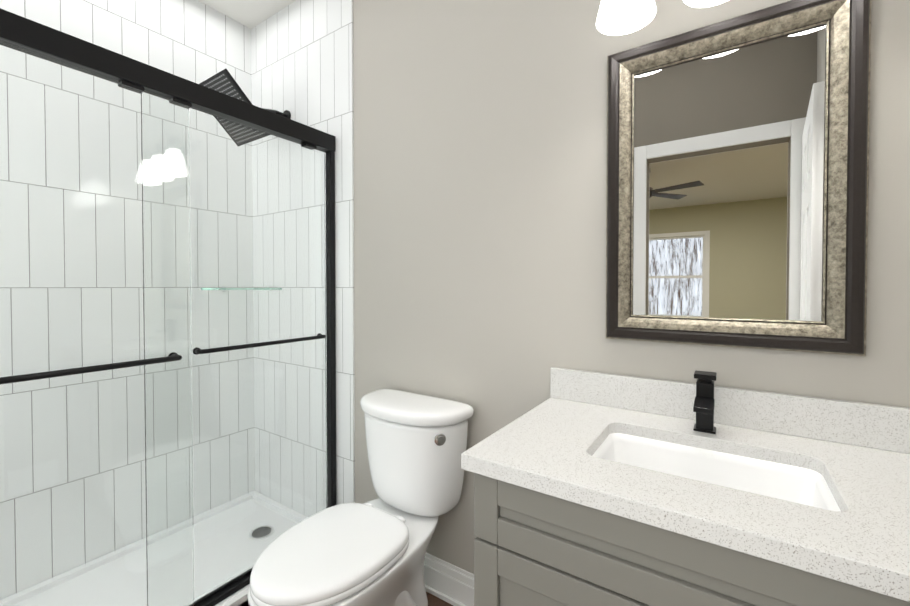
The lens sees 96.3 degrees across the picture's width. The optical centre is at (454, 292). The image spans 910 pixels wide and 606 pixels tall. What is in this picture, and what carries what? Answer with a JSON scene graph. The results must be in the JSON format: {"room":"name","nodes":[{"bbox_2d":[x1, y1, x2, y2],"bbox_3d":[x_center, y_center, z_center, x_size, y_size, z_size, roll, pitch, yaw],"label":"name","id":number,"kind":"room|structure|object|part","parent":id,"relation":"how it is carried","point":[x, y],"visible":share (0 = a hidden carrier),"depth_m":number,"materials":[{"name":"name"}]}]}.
{"room":"bathroom","nodes":[
{"label":"bathroom","id":0,"kind":"room"},
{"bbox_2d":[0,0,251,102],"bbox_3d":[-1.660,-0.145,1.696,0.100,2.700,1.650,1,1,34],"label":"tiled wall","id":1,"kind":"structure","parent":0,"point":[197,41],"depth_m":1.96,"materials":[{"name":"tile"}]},
{"bbox_2d":[198,0,295,28],"bbox_3d":[-0.489,-1.523,0.949,2.851,0.080,1.750,1,1,34],"label":"ceiling","id":2,"kind":"structure","parent":0,"point":[250,14],"depth_m":2.15,"materials":[{"name":"white paint"}]},
{"bbox_2d":[426,591,452,605],"bbox_3d":[-0.489,1.246,0.994,2.851,0.060,1.750,1,1,34],"label":"floor","id":3,"kind":"structure","parent":0,"point":[433,600],"depth_m":1.59,"materials":[{"name":"brown wood"}]},
{"bbox_2d":[215,584,249,605],"bbox_3d":[-1.279,1.178,1.522,0.746,0.060,1.528,1,1,34],"label":"shower base","id":4,"kind":"object","parent":3,"relation":"on","point":[239,597],"depth_m":1.54,"materials":[{"name":"white plastic"}]},
{"bbox_2d":[0,8,335,605],"bbox_3d":[-0.997,0.208,1.317,0.106,1.884,1.528,1,1,34],"label":"shower enclosure","id":5,"kind":"object","parent":4,"relation":"on","point":[167,353],"visible":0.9,"depth_m":1.33,"materials":[{"name":"black"}]},
{"bbox_3d":[-1.177,0.232,1.068,0.008,1.798,0.885,1,1,34],"label":"glass","id":6,"kind":"part","parent":5,"relation":"part of","materials":[{"name":"clear glass"}]},
{"bbox_3d":[-0.821,0.223,1.645,0.008,1.798,0.730,1,1,34],"label":"glass","id":7,"kind":"part","parent":5,"relation":"part of","materials":[{"name":"clear glass"}]},
{"bbox_2d":[248,389,473,605],"bbox_3d":[-0.312,0.809,1.354,0.471,0.801,0.716,1,1,34],"label":"toilet","id":8,"kind":"object","parent":3,"relation":"on","point":[371,553],"visible":1,"depth_m":1.39,"materials":[{"name":"white ceramic"}]},
{"bbox_2d":[461,367,909,605],"bbox_3d":[0.521,0.712,0.889,0.858,1.012,0.580,1,1,34],"label":"bathroom vanity","id":9,"kind":"object","parent":3,"relation":"on","point":[597,489],"visible":1,"depth_m":0.81,"materials":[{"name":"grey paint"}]},
{"bbox_2d":[693,370,716,434],"bbox_3d":[0.621,0.277,1.013,0.048,0.146,0.114,1,1,34],"label":"faucet","id":10,"kind":"object","parent":9,"relation":"on","point":[704,402],"depth_m":1.02,"materials":[{"name":"black metal"}]},
{"bbox_2d":[353,0,909,573],"bbox_3d":[-0.030,-0.144,1.657,2.851,2.700,0.100,1,1,34],"label":"wall","id":11,"kind":"structure","parent":0,"point":[481,206],"depth_m":1.44,"materials":[{"name":"grey paint"}]},
{"bbox_2d":[251,0,354,504],"bbox_3d":[-0.816,-0.152,2.118,0.831,2.700,0.009,1,1,34],"label":"wall tile","id":12,"kind":"structure","parent":11,"relation":"attached to","point":[302,61],"depth_m":1.95,"materials":[{"name":"white tile"}]},
{"bbox_2d":[200,69,290,118],"bbox_3d":[-0.994,-0.854,1.980,0.300,0.217,0.398,1,1,34],"label":"shower head","id":13,"kind":"object","parent":12,"relation":"attached to","point":[223,81],"visible":0.31,"depth_m":1.80},
{"bbox_2d":[424,552,473,605],"bbox_3d":[-0.069,1.136,1.627,0.977,0.140,0.027,1,1,34],"label":"baseboard","id":14,"kind":"structure","parent":11,"relation":"attached to","point":[450,583],"depth_m":1.60,"materials":[{"name":"white paint"}]},
{"bbox_2d":[596,0,727,34],"bbox_3d":[0.646,-0.851,0.997,0.562,0.246,0.222,1,1,34],"label":"sconce","id":15,"kind":"object","parent":11,"relation":"attached to","point":[618,17],"visible":1,"depth_m":1.12,"materials":[{"name":"white"}]},
{"bbox_2d":[606,0,871,355],"bbox_3d":[0.699,-0.286,1.081,0.573,0.856,0.036,1,1,34],"label":"framed mirror","id":16,"kind":"object","parent":11,"relation":"attached to","point":[737,191],"visible":1,"depth_m":1.05,"materials":[{"name":"silver metal"}]}
]}

